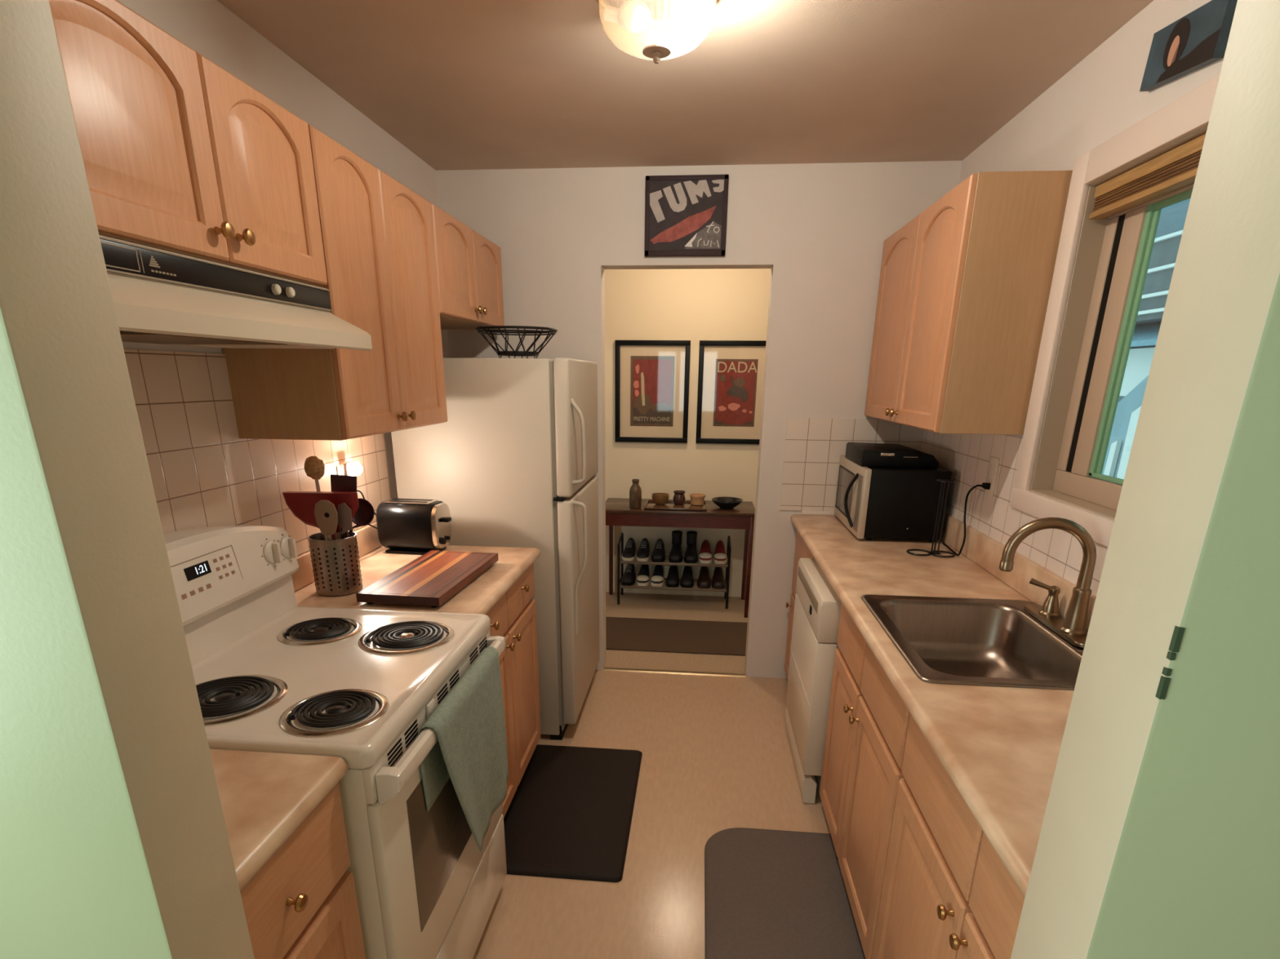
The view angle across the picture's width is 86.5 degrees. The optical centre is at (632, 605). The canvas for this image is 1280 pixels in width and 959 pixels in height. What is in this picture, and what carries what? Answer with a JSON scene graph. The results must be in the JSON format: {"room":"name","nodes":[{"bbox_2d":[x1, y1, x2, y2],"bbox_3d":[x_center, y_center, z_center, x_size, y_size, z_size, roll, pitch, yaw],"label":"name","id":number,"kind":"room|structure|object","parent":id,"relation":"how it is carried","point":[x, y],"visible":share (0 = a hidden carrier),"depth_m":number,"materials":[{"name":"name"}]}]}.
{"room":"kitchen","nodes":[
{"label":"kitchen","id":0,"kind":"room"},
{"bbox_2d":[117,0,448,555],"bbox_3d":[-1.095,-0.406,2.231,0.120,2.436,2.911,2,19,5],"label":"wall","id":1,"kind":"structure","parent":0,"point":[207,27],"depth_m":1.96,"materials":[{"name":"paint"}]},
{"bbox_2d":[48,0,327,287],"bbox_3d":[-0.929,-0.838,1.275,0.344,0.351,0.783,2,19,5],"label":"upper cabinet","id":2,"kind":"object","parent":1,"relation":"attached to","point":[181,155],"visible":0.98,"depth_m":1.21,"materials":[{"name":"brown wood"}]},
{"bbox_2d":[99,235,372,351],"bbox_3d":[-0.900,-0.587,1.318,0.402,0.143,0.853,2,19,5],"label":"range hood","id":3,"kind":"object","parent":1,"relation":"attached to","point":[160,296],"visible":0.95,"depth_m":1.25,"materials":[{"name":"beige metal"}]},
{"bbox_2d":[186,344,334,349],"bbox_3d":[-0.870,-0.611,1.602,0.266,0.006,0.160,2,19,5],"label":"lamp","id":4,"kind":"object","parent":3,"relation":"attached to","point":[229,346],"depth_m":1.56,"materials":[{"name":"beige plastic"}]},
{"bbox_2d":[123,348,390,555],"bbox_3d":[-1.076,-0.342,1.761,0.006,0.586,1.950,2,19,5],"label":"wall tiles","id":5,"kind":"structure","parent":1,"relation":"attached to","point":[202,474],"depth_m":1.75,"materials":[{"name":"white tile"}]},
{"bbox_2d":[336,465,342,475],"bbox_3d":[-1.009,-0.433,2.386,0.007,0.120,0.076,2,19,5],"label":"wall outlet","id":6,"kind":"object","parent":5,"relation":"attached to","point":[338,467],"visible":0.09,"depth_m":2.34,"materials":[{"name":"beige plastic"}]},
{"bbox_2d":[340,460,362,475],"bbox_3d":[-0.980,-0.474,2.377,0.051,0.054,0.092,2,19,5],"label":"night light","id":7,"kind":"object","parent":6,"relation":"attached to","point":[349,468],"visible":0.83,"depth_m":2.35,"materials":[{"name":"beige"}]},
{"bbox_2d":[222,124,447,440],"bbox_3d":[-0.855,-0.905,2.063,0.344,0.723,0.753,2,19,5],"label":"upper cabinet","id":8,"kind":"object","parent":1,"relation":"attached to","point":[378,238],"visible":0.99,"depth_m":1.85,"materials":[{"name":"brown wood"}]},
{"bbox_2d":[431,203,504,329],"bbox_3d":[-0.776,-1.332,2.753,0.344,0.351,0.827,2,19,5],"label":"upper cabinet","id":9,"kind":"object","parent":1,"relation":"attached to","point":[468,268],"visible":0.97,"depth_m":2.67,"materials":[{"name":"brown wood"}]},
{"bbox_2d":[0,0,1279,958],"bbox_3d":[0.156,0.128,0.673,4.400,2.436,0.121,2,19,5],"label":"wall","id":10,"kind":"structure","parent":0,"point":[1159,837],"depth_m":0.62,"materials":[{"name":"paint"}]},
{"bbox_2d":[472,591,830,958],"bbox_3d":[0.159,1.286,1.209,4.400,0.100,8.500,2,19,5],"label":"floor","id":11,"kind":"structure","parent":0,"point":[717,757],"depth_m":2.69,"materials":[{"name":"plastic"}]},
{"bbox_2d":[240,782,365,958],"bbox_3d":[-0.835,0.756,1.230,0.661,0.874,0.302,2,19,5],"label":"base cabinet","id":12,"kind":"object","parent":11,"relation":"on","point":[302,903],"visible":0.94,"depth_m":1.12,"materials":[{"name":"brown wood"}]},
{"bbox_2d":[208,748,348,890],"bbox_3d":[-0.839,0.274,1.072,0.648,0.136,0.306,2,19,5],"label":"countertop","id":13,"kind":"structure","parent":12,"relation":"on","point":[264,797],"depth_m":1.09,"materials":[{"name":"laminate"}]},
{"bbox_2d":[163,524,506,958],"bbox_3d":[-0.745,0.433,1.675,0.718,1.204,0.742,2,19,5],"label":"electric stove","id":14,"kind":"object","parent":11,"relation":"on","point":[272,673],"visible":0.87,"depth_m":1.52,"materials":[{"name":"white metal"}]},
{"bbox_2d":[203,681,278,721],"bbox_3d":[-0.832,0.198,1.392,0.197,0.018,0.197,2,19,5],"label":"burner","id":15,"kind":"object","parent":14,"relation":"on","point":[223,701],"depth_m":1.37,"materials":[{"name":"black metal"}]},
{"bbox_2d":[284,622,355,642],"bbox_3d":[-0.807,0.074,1.763,0.165,0.018,0.165,2,19,5],"label":"burner","id":16,"kind":"object","parent":14,"relation":"on","point":[298,632],"depth_m":1.73,"materials":[{"name":"black metal"}]},
{"bbox_2d":[288,697,380,732],"bbox_3d":[-0.585,0.217,1.344,0.165,0.018,0.165,2,19,5],"label":"burner","id":17,"kind":"object","parent":14,"relation":"on","point":[309,714],"depth_m":1.32,"materials":[{"name":"black metal"}]},
{"bbox_2d":[191,606,490,769],"bbox_3d":[-0.722,0.146,1.573,0.593,0.042,0.737,2,19,5],"label":"cooktop","id":18,"kind":"object","parent":14,"relation":"in","point":[347,684],"depth_m":1.50,"materials":[{"name":"metal"}]},
{"bbox_2d":[365,627,447,651],"bbox_3d":[-0.571,0.088,1.729,0.197,0.018,0.197,2,19,5],"label":"burner","id":19,"kind":"object","parent":14,"relation":"on","point":[378,639],"depth_m":1.69,"materials":[{"name":"black metal"}]},
{"bbox_2d":[416,646,508,852],"bbox_3d":[-0.389,0.381,1.667,0.060,0.436,0.479,2,19,5],"label":"dish towel","id":20,"kind":"object","parent":14,"relation":"hanging from","point":[470,749],"visible":0.96,"depth_m":1.63,"materials":[{"name":"fabric"}]},
{"bbox_2d":[391,357,599,740],"bbox_3d":[-0.537,-0.283,3.165,0.772,1.618,0.751,2,19,5],"label":"refrigerator","id":21,"kind":"object","parent":11,"relation":"on","point":[513,462],"visible":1,"depth_m":2.73,"materials":[{"name":"beige metal"}]},
{"bbox_2d":[475,325,557,358],"bbox_3d":[-0.490,-1.115,2.909,0.343,0.128,0.343,2,19,5],"label":"wire basket","id":22,"kind":"object","parent":21,"relation":"on","point":[553,331],"visible":0.94,"depth_m":2.84,"materials":[{"name":"black metal"}]},
{"bbox_2d":[485,562,540,817],"bbox_3d":[-0.718,0.343,2.463,0.640,0.874,0.797,2,19,5],"label":"base cabinet","id":23,"kind":"object","parent":11,"relation":"on","point":[513,617],"visible":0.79,"depth_m":2.51,"materials":[{"name":"brown wood"}]},
{"bbox_2d":[291,521,540,614],"bbox_3d":[-0.717,-0.137,2.301,0.638,0.136,0.806,2,19,5],"label":"countertop","id":24,"kind":"structure","parent":23,"relation":"on","point":[479,596],"depth_m":2.22,"materials":[{"name":"laminate"}]},
{"bbox_2d":[307,531,362,596],"bbox_3d":[-0.910,-0.130,2.090,0.137,0.174,0.137,2,19,5],"label":"utensil holder","id":25,"kind":"object","parent":24,"relation":"on","point":[335,564],"visible":0.98,"depth_m":2.04,"materials":[{"name":"metal"}]},
{"bbox_2d":[304,456,327,540],"bbox_3d":[-0.958,-0.257,2.098,0.065,0.399,0.057,2,19,5],"label":"wooden spoon","id":26,"kind":"object","parent":25,"relation":"in","point":[314,468],"visible":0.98,"depth_m":2.03,"materials":[{"name":"beige wood"}]},
{"bbox_2d":[282,491,359,540],"bbox_3d":[-0.927,-0.195,2.066,0.232,0.301,0.034,2,19,5],"label":"scraper","id":27,"kind":"object","parent":25,"relation":"in","point":[301,504],"visible":0.61,"depth_m":2.02,"materials":[{"name":"red plastic"}]},
{"bbox_2d":[314,500,337,540],"bbox_3d":[-0.893,-0.173,2.030,0.069,0.286,0.037,2,19,5],"label":"spoon","id":28,"kind":"object","parent":25,"relation":"in","point":[325,512],"visible":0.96,"depth_m":1.99,"materials":[{"name":"brown wood"}]},
{"bbox_2d":[330,474,356,538],"bbox_3d":[-0.875,-0.227,2.096,0.088,0.345,0.029,2,19,5],"label":"black turner","id":29,"kind":"object","parent":25,"relation":"in","point":[340,483],"visible":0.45,"depth_m":2.06,"materials":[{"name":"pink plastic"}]},
{"bbox_2d":[337,502,352,538],"bbox_3d":[-0.858,-0.172,2.041,0.063,0.275,0.017,8,20,21],"label":"spatula","id":30,"kind":"object","parent":25,"relation":"in","point":[344,513],"visible":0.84,"depth_m":2.01,"materials":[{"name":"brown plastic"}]},
{"bbox_2d":[349,498,374,537],"bbox_3d":[-0.837,-0.195,2.108,0.102,0.276,0.038,-1,19,-5],"label":"ladle","id":31,"kind":"object","parent":25,"relation":"in","point":[364,515],"visible":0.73,"depth_m":2.09,"materials":[{"name":"black plastic"}]},
{"bbox_2d":[351,498,374,525],"bbox_3d":[-0.824,-0.287,2.080,0.084,0.083,0.033,2,19,5],"label":"ladle bowl","id":32,"kind":"object","parent":31,"relation":"on","point":[364,515],"depth_m":2.09,"materials":[{"name":"black plastic"}]},
{"bbox_2d":[376,497,451,555],"bbox_3d":[-0.810,-0.300,2.573,0.258,0.192,0.156,3,19,8],"label":"toaster","id":33,"kind":"object","parent":24,"relation":"on","point":[418,526],"visible":1,"depth_m":2.51,"materials":[{"name":"black"}]},
{"bbox_2d":[356,489,377,528],"bbox_3d":[-0.969,-0.348,2.494,0.036,0.194,0.185,5,19,13],"label":"cord","id":34,"kind":"object","parent":33,"relation":"attached to","point":[361,492],"visible":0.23,"depth_m":2.46,"materials":[{"name":"black plastic"}]},
{"bbox_2d":[355,550,498,608],"bbox_3d":[-0.640,-0.093,2.205,0.251,0.037,0.524,3,19,7],"label":"cutting board","id":35,"kind":"object","parent":24,"relation":"on","point":[432,579],"visible":1,"depth_m":2.12,"materials":[{"name":"brown wood"}]},
{"bbox_2d":[503,744,642,882],"bbox_3d":[-0.240,0.752,2.606,0.493,0.016,0.816,2,19,5],"label":"floor mat","id":36,"kind":"object","parent":11,"relation":"on","point":[569,815],"visible":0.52,"depth_m":2.52,"materials":[{"name":"black rubber"}]},
{"bbox_2d":[617,532,731,608],"bbox_3d":[0.297,-0.255,4.896,0.790,0.476,0.248,2,19,5],"label":"shoe rack","id":37,"kind":"object","parent":11,"relation":"on","point":[727,565],"visible":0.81,"depth_m":4.80,"materials":[{"name":"black metal"}]},
{"bbox_2d":[621,564,635,586],"bbox_3d":[-0.024,-0.237,4.940,0.098,0.116,0.263,2,19,5],"label":"shoe","id":38,"kind":"object","parent":37,"relation":"on","point":[628,577],"visible":0.97,"depth_m":4.87,"materials":[{"name":"black leather"}]},
{"bbox_2d":[622,537,635,561],"bbox_3d":[-0.020,-0.407,4.882,0.098,0.116,0.263,2,19,5],"label":"sneaker","id":39,"kind":"object","parent":37,"relation":"on","point":[629,552],"visible":1,"depth_m":4.82,"materials":[{"name":"black"}]},
{"bbox_2d":[635,537,649,561],"bbox_3d":[0.082,-0.404,4.873,0.098,0.116,0.263,2,19,5],"label":"sneaker","id":40,"kind":"object","parent":37,"relation":"on","point":[643,553],"visible":1,"depth_m":4.80,"materials":[{"name":"grey fabric"}]},
{"bbox_2d":[635,564,649,586],"bbox_3d":[0.082,-0.233,4.930,0.098,0.116,0.263,2,19,5],"label":"sneaker","id":41,"kind":"object","parent":37,"relation":"on","point":[643,577],"visible":0.98,"depth_m":4.85,"materials":[{"name":"black"}]},
{"bbox_2d":[650,564,664,586],"bbox_3d":[0.184,-0.229,4.921,0.098,0.116,0.263,2,19,5],"label":"sneaker","id":42,"kind":"object","parent":37,"relation":"on","point":[657,580],"visible":0.98,"depth_m":4.84,"materials":[{"name":"beige rubber"}]},
{"bbox_2d":[651,538,665,562],"bbox_3d":[0.189,-0.399,4.863,0.098,0.116,0.263,2,19,5],"label":"shoe","id":43,"kind":"object","parent":37,"relation":"on","point":[658,555],"visible":1,"depth_m":4.79,"materials":[{"name":"black leather"}]},
{"bbox_2d":[665,565,679,587],"bbox_3d":[0.293,-0.225,4.911,0.098,0.116,0.263,2,19,5],"label":"shoe","id":44,"kind":"object","parent":37,"relation":"on","point":[673,580],"visible":0.99,"depth_m":4.84,"materials":[{"name":"black leather"}]},
{"bbox_2d":[619,577,726,591],"bbox_3d":[0.296,-0.155,4.929,0.772,0.020,0.238,2,19,5],"label":"shelf","id":45,"kind":"object","parent":37,"relation":"attached to","point":[695,588],"depth_m":4.83,"materials":[{"name":"brown"}]},
{"bbox_2d":[619,553,728,567],"bbox_3d":[0.297,-0.326,4.872,0.772,0.020,0.238,2,19,5],"label":"shelf","id":46,"kind":"object","parent":37,"relation":"attached to","point":[650,562],"depth_m":4.77,"materials":[{"name":"brown"}]},
{"bbox_2d":[668,530,682,562],"bbox_3d":[0.313,-0.423,4.843,0.098,0.176,0.263,2,19,5],"label":"boot","id":47,"kind":"object","parent":37,"relation":"on","point":[675,556],"visible":1,"depth_m":4.83,"materials":[{"name":"black leather"}]},
{"bbox_2d":[680,565,693,587],"bbox_3d":[0.396,-0.220,4.902,0.098,0.116,0.263,2,19,5],"label":"shoe","id":48,"kind":"object","parent":37,"relation":"on","point":[686,580],"visible":0.98,"depth_m":4.83,"materials":[{"name":"black leather"}]},
{"bbox_2d":[684,530,697,563],"bbox_3d":[0.418,-0.418,4.833,0.098,0.176,0.263,2,19,5],"label":"boot","id":49,"kind":"object","parent":37,"relation":"on","point":[691,556],"visible":1,"depth_m":4.82,"materials":[{"name":"black leather"}]},
{"bbox_2d":[697,566,711,588],"bbox_3d":[0.516,-0.216,4.891,0.098,0.116,0.263,2,19,5],"label":"leather shoe","id":50,"kind":"object","parent":37,"relation":"on","point":[704,581],"visible":0.98,"depth_m":4.82,"materials":[{"name":"brown leather"}]},
{"bbox_2d":[697,539,712,564],"bbox_3d":[0.519,-0.386,4.834,0.098,0.116,0.263,2,19,5],"label":"sneaker","id":51,"kind":"object","parent":37,"relation":"on","point":[705,557],"visible":1,"depth_m":4.75,"materials":[{"name":"red fabric"}]},
{"bbox_2d":[711,567,725,589],"bbox_3d":[0.617,-0.212,4.882,0.098,0.116,0.263,2,19,5],"label":"leather shoe","id":52,"kind":"object","parent":37,"relation":"on","point":[718,582],"visible":0.98,"depth_m":4.81,"materials":[{"name":"brown leather"}]},
{"bbox_2d":[712,540,727,564],"bbox_3d":[0.622,-0.382,4.824,0.098,0.116,0.263,2,19,5],"label":"sneaker","id":53,"kind":"object","parent":37,"relation":"on","point":[720,557],"visible":1,"depth_m":4.74,"materials":[{"name":"red fabric"}]},
{"bbox_2d":[603,666,746,677],"bbox_3d":[0.230,0.369,3.776,0.789,0.006,0.038,2,19,5],"label":"threshold","id":54,"kind":"object","parent":11,"relation":"on","point":[655,671],"visible":1,"depth_m":3.77,"materials":[{"name":"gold metal"}]},
{"bbox_2d":[605,617,747,656],"bbox_3d":[0.330,0.191,4.305,3.100,0.008,0.566,2,19,5],"label":"runner rug","id":55,"kind":"object","parent":11,"relation":"on","point":[637,634],"visible":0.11,"depth_m":4.29,"materials":[{"name":"fabric"}]},
{"bbox_2d":[605,497,755,617],"bbox_3d":[0.312,-0.345,4.785,1.035,0.720,0.460,2,19,5],"label":"console table","id":56,"kind":"object","parent":11,"relation":"on","point":[618,511],"visible":0.62,"depth_m":4.50,"materials":[{"name":"brown wood"}]},
{"bbox_2d":[629,479,641,509],"bbox_3d":[0.020,-0.741,4.523,0.082,0.190,0.082,2,19,5],"label":"vase","id":57,"kind":"object","parent":56,"relation":"on","point":[635,491],"visible":1,"depth_m":4.50,"materials":[{"name":"brown ceramic"}]},
{"bbox_2d":[644,499,706,511],"bbox_3d":[0.297,-0.680,4.622,0.412,0.015,0.308,2,19,5],"label":"serving tray","id":58,"kind":"object","parent":56,"relation":"on","point":[650,505],"visible":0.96,"depth_m":4.56,"materials":[{"name":"brown paint"}]},
{"bbox_2d":[652,493,668,505],"bbox_3d":[0.190,-0.726,4.643,0.116,0.068,0.116,2,19,5],"label":"bowl","id":59,"kind":"object","parent":58,"relation":"on","point":[660,499],"visible":1,"depth_m":4.61,"materials":[{"name":"brown ceramic"}]},
{"bbox_2d":[672,490,685,505],"bbox_3d":[0.319,-0.734,4.638,0.084,0.089,0.084,2,19,5],"label":"jar","id":60,"kind":"object","parent":58,"relation":"on","point":[678,498],"visible":1,"depth_m":4.61,"materials":[{"name":"brown ceramic"}]},
{"bbox_2d":[689,493,705,505],"bbox_3d":[0.443,-0.722,4.640,0.108,0.068,0.108,2,19,5],"label":"clay pot","id":61,"kind":"object","parent":58,"relation":"on","point":[696,499],"visible":1,"depth_m":4.61,"materials":[{"name":"ceramic"}]},
{"bbox_2d":[711,497,742,509],"bbox_3d":[0.636,-0.685,4.579,0.208,0.058,0.208,2,19,5],"label":"bowl","id":62,"kind":"object","parent":56,"relation":"on","point":[725,503],"visible":1,"depth_m":4.54,"materials":[{"name":"black ceramic"}]},
{"bbox_2d":[704,827,865,958],"bbox_3d":[0.454,0.953,2.028,0.475,0.014,0.915,2,19,5],"label":"floor mat","id":63,"kind":"object","parent":11,"relation":"on","point":[769,894],"visible":0.92,"depth_m":2.12,"materials":[{"name":"grey fabric"}]},
{"bbox_2d":[784,530,813,679],"bbox_3d":[1.061,0.088,3.288,0.583,0.864,0.547,2,19,5],"label":"base cabinet","id":64,"kind":"object","parent":11,"relation":"on","point":[802,551],"visible":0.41,"depth_m":3.45,"materials":[{"name":"brown wood"}]},
{"bbox_2d":[785,558,840,804],"bbox_3d":[0.958,0.273,2.741,0.564,0.851,0.604,2,19,5],"label":"dishwasher","id":65,"kind":"object","parent":11,"relation":"on","point":[817,606],"visible":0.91,"depth_m":2.57,"materials":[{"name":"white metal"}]},
{"bbox_2d":[819,601,910,958],"bbox_3d":[0.934,0.499,2.058,0.583,0.864,0.818,2,19,5],"label":"base cabinet","id":66,"kind":"object","parent":11,"relation":"on","point":[868,722],"visible":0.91,"depth_m":1.96,"materials":[{"name":"brown wood"}]},
{"bbox_2d":[790,511,1096,897],"bbox_3d":[0.956,-0.046,2.085,0.591,0.150,2.770,2,19,5],"label":"countertop","id":67,"kind":"structure","parent":66,"relation":"on","point":[999,747],"depth_m":1.49,"materials":[{"name":"laminate"}]},
{"bbox_2d":[834,455,951,542],"bbox_3d":[1.123,-0.490,3.055,0.382,0.300,0.543,2,19,5],"label":"microwave","id":68,"kind":"object","parent":67,"relation":"on","point":[871,502],"visible":0.94,"depth_m":2.81,"materials":[{"name":"black plastic"}]},
{"bbox_2d":[844,442,939,467],"bbox_3d":[1.127,-0.660,2.975,0.313,0.069,0.347,2,19,5],"label":"press","id":69,"kind":"object","parent":68,"relation":"on","point":[864,455],"visible":1,"depth_m":2.82,"materials":[{"name":"black plastic"}]},
{"bbox_2d":[906,479,955,557],"bbox_3d":[1.167,-0.338,2.619,0.177,0.287,0.093,6,19,15],"label":"wire stand","id":70,"kind":"object","parent":67,"relation":"on","point":[932,553],"visible":1,"depth_m":2.62,"materials":[{"name":"black metal"}]},
{"bbox_2d":[942,482,991,555],"bbox_3d":[1.272,-0.346,2.634,0.037,0.298,0.297,1,19,0],"label":"power cord","id":71,"kind":"object","parent":67,"relation":"on","point":[986,486],"visible":1,"depth_m":2.59,"materials":[{"name":"black plastic"}]},
{"bbox_2d":[861,594,1084,689],"bbox_3d":[0.940,0.164,1.844,0.519,0.184,0.651,2,19,5],"label":"sink","id":72,"kind":"object","parent":67,"relation":"in","point":[975,642],"visible":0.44,"depth_m":2.05,"materials":[{"name":"metal"}]},
{"bbox_2d":[999,517,1096,648],"bbox_3d":[1.091,-0.093,1.832,0.228,0.311,0.330,2,19,5],"label":"kitchen faucet","id":73,"kind":"object","parent":67,"relation":"on","point":[1072,628],"visible":0.89,"depth_m":1.76,"materials":[{"name":"silver metal"}]},
{"bbox_2d":[871,714,1024,958],"bbox_3d":[0.856,0.752,1.304,0.583,0.864,0.773,2,19,5],"label":"base cabinet","id":74,"kind":"object","parent":11,"relation":"on","point":[947,893],"visible":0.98,"depth_m":1.35,"materials":[{"name":"brown wood"}]},
{"bbox_2d":[217,0,1153,170],"bbox_3d":[0.109,-0.885,-0.296,4.400,0.100,7.022,2,19,5],"label":"ceiling","id":75,"kind":"structure","parent":0,"point":[460,84],"depth_m":2.08,"materials":[{"name":"paint"}]},
{"bbox_2d":[595,0,719,63],"bbox_3d":[0.058,-1.379,1.604,0.344,0.171,0.344,2,19,5],"label":"ceiling lamp","id":76,"kind":"object","parent":75,"relation":"attached to","point":[633,15],"visible":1,"depth_m":1.60,"materials":[{"name":"white glass"}]},
{"bbox_2d":[604,4,618,23],"bbox_3d":[-0.048,-1.404,1.617,0.040,0.034,0.027,2,19,5],"label":"socket","id":77,"kind":"object","parent":76,"relation":"attached to","point":[611,13],"depth_m":1.61,"materials":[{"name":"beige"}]},
{"bbox_2d":[662,0,666,31],"bbox_3d":[0.075,-1.403,1.594,0.006,0.059,0.090,2,19,5],"label":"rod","id":78,"kind":"object","parent":76,"relation":"attached to","point":[664,2],"depth_m":1.59,"materials":[{"name":"gold metal"}]},
{"bbox_2d":[604,268,771,597],"bbox_3d":[0.316,-1.052,4.162,3.800,2.456,1.418,2,19,5],"label":"wall","id":79,"kind":"structure","parent":0,"point":[694,305],"depth_m":4.70,"materials":[{"name":"beige paint"}]},
{"bbox_2d":[614,340,690,443],"bbox_3d":[0.134,-1.462,4.673,0.507,0.668,0.026,2,19,5],"label":"framed poster","id":80,"kind":"object","parent":79,"relation":"attached to","point":[652,377],"visible":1,"depth_m":4.67,"materials":[{"name":"black plastic"}]},
{"bbox_2d":[630,355,675,426],"bbox_3d":[0.135,-1.468,4.673,0.299,0.460,0.002,2,19,5],"label":"print","id":81,"kind":"object","parent":80,"relation":"attached to","point":[652,378],"depth_m":4.67,"materials":[{"name":"brown paper"}]},
{"bbox_2d":[695,340,766,444],"bbox_3d":[0.697,-1.440,4.622,0.507,0.668,0.026,2,19,5],"label":"framed poster","id":82,"kind":"object","parent":79,"relation":"attached to","point":[731,375],"visible":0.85,"depth_m":4.62,"materials":[{"name":"paper"}]},
{"bbox_2d":[712,359,758,426],"bbox_3d":[0.698,-1.441,4.624,0.280,0.437,0.002,2,19,5],"label":"print","id":83,"kind":"object","parent":82,"relation":"attached to","point":[735,381],"depth_m":4.62,"materials":[{"name":"brown paper"}]},
{"bbox_2d":[435,160,962,678],"bbox_3d":[0.348,-0.795,3.430,3.106,2.436,0.120,2,19,5],"label":"wall","id":84,"kind":"structure","parent":0,"point":[821,230],"depth_m":3.13,"materials":[{"name":"paint"}]},
{"bbox_2d":[644,174,728,256],"bbox_3d":[0.239,-1.740,3.045,0.364,0.318,0.026,2,19,5],"label":"painting","id":85,"kind":"object","parent":84,"relation":"attached to","point":[686,215],"visible":1,"depth_m":3.04,"materials":[{"name":"paper"}]},
{"bbox_2d":[779,417,923,511],"bbox_3d":[1.066,-0.680,3.326,0.648,0.448,0.006,2,19,5],"label":"wall tiles","id":86,"kind":"structure","parent":84,"relation":"attached to","point":[814,447],"depth_m":3.31,"materials":[{"name":"white tile"}]},
{"bbox_2d":[959,0,1225,519],"bbox_3d":[1.329,-0.310,2.012,0.140,2.436,2.911,2,19,5],"label":"wall","id":87,"kind":"structure","parent":0,"point":[1100,97],"depth_m":1.92,"materials":[{"name":"paint"}]},
{"bbox_2d":[864,169,1072,435],"bbox_3d":[1.180,-1.084,2.609,0.322,0.752,1.038,2,19,5],"label":"upper cabinet","id":88,"kind":"object","parent":87,"relation":"attached to","point":[964,288],"visible":0.99,"depth_m":2.17,"materials":[{"name":"brown wood"}]},
{"bbox_2d":[920,429,1107,595],"bbox_3d":[1.250,-0.268,1.977,0.006,0.368,2.764,2,19,5],"label":"wall tiles","id":89,"kind":"structure","parent":87,"relation":"attached to","point":[967,456],"depth_m":2.40,"materials":[{"name":"white tile"}]},
{"bbox_2d":[984,457,999,497],"bbox_3d":[1.294,-0.464,2.453,0.007,0.135,0.075,2,19,5],"label":"wall outlet","id":90,"kind":"object","parent":89,"relation":"attached to","point":[993,462],"visible":0.87,"depth_m":2.44,"materials":[{"name":"beige plastic"}]},
{"bbox_2d":[987,463,995,489],"bbox_3d":[1.291,-0.464,2.453,0.002,0.091,0.035,2,19,5],"label":"socket","id":91,"kind":"object","parent":90,"relation":"attached to","point":[991,472],"depth_m":2.45,"materials":[{"name":"beige plastic"}]},
{"bbox_2d":[1009,74,1219,546],"bbox_3d":[1.264,-0.600,1.496,0.119,1.008,1.322,2,19,5],"label":"window","id":92,"kind":"structure","parent":87,"relation":"in","point":[1113,255],"depth_m":1.94,"materials":[{"name":"beige paint"}]},
{"bbox_2d":[1088,133,1205,219],"bbox_3d":[1.256,-0.953,1.380,0.042,0.083,1.132,2,19,5],"label":"window blind","id":93,"kind":"object","parent":92,"relation":"attached to","point":[1176,168],"visible":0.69,"depth_m":1.67,"materials":[{"name":"brown wood"}]},
{"bbox_2d":[1139,0,1237,91],"bbox_3d":[1.238,-1.253,1.522,0.024,0.142,0.276,2,19,5],"label":"canvas","id":94,"kind":"object","parent":87,"relation":"attached to","point":[1198,39],"visible":1,"depth_m":1.50,"materials":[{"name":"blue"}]},
{"label":"outside","id":95,"kind":"structure","parent":0,"visible":0},
{"bbox_3d":[9.288,1.721,1.735,13.690,0.100,28.000,2,19,5],"label":"ground","id":96,"kind":"structure","parent":95,"visible":0},
{"bbox_2d":[1102,198,1190,479],"bbox_3d":[4.004,-1.758,5.355,0.530,4.100,6.000,2,19,5],"label":"neighbor house","id":97,"kind":"structure","parent":96,"relation":"on","point":[1172,218],"depth_m":5.12,"materials":[{"name":"blue"}]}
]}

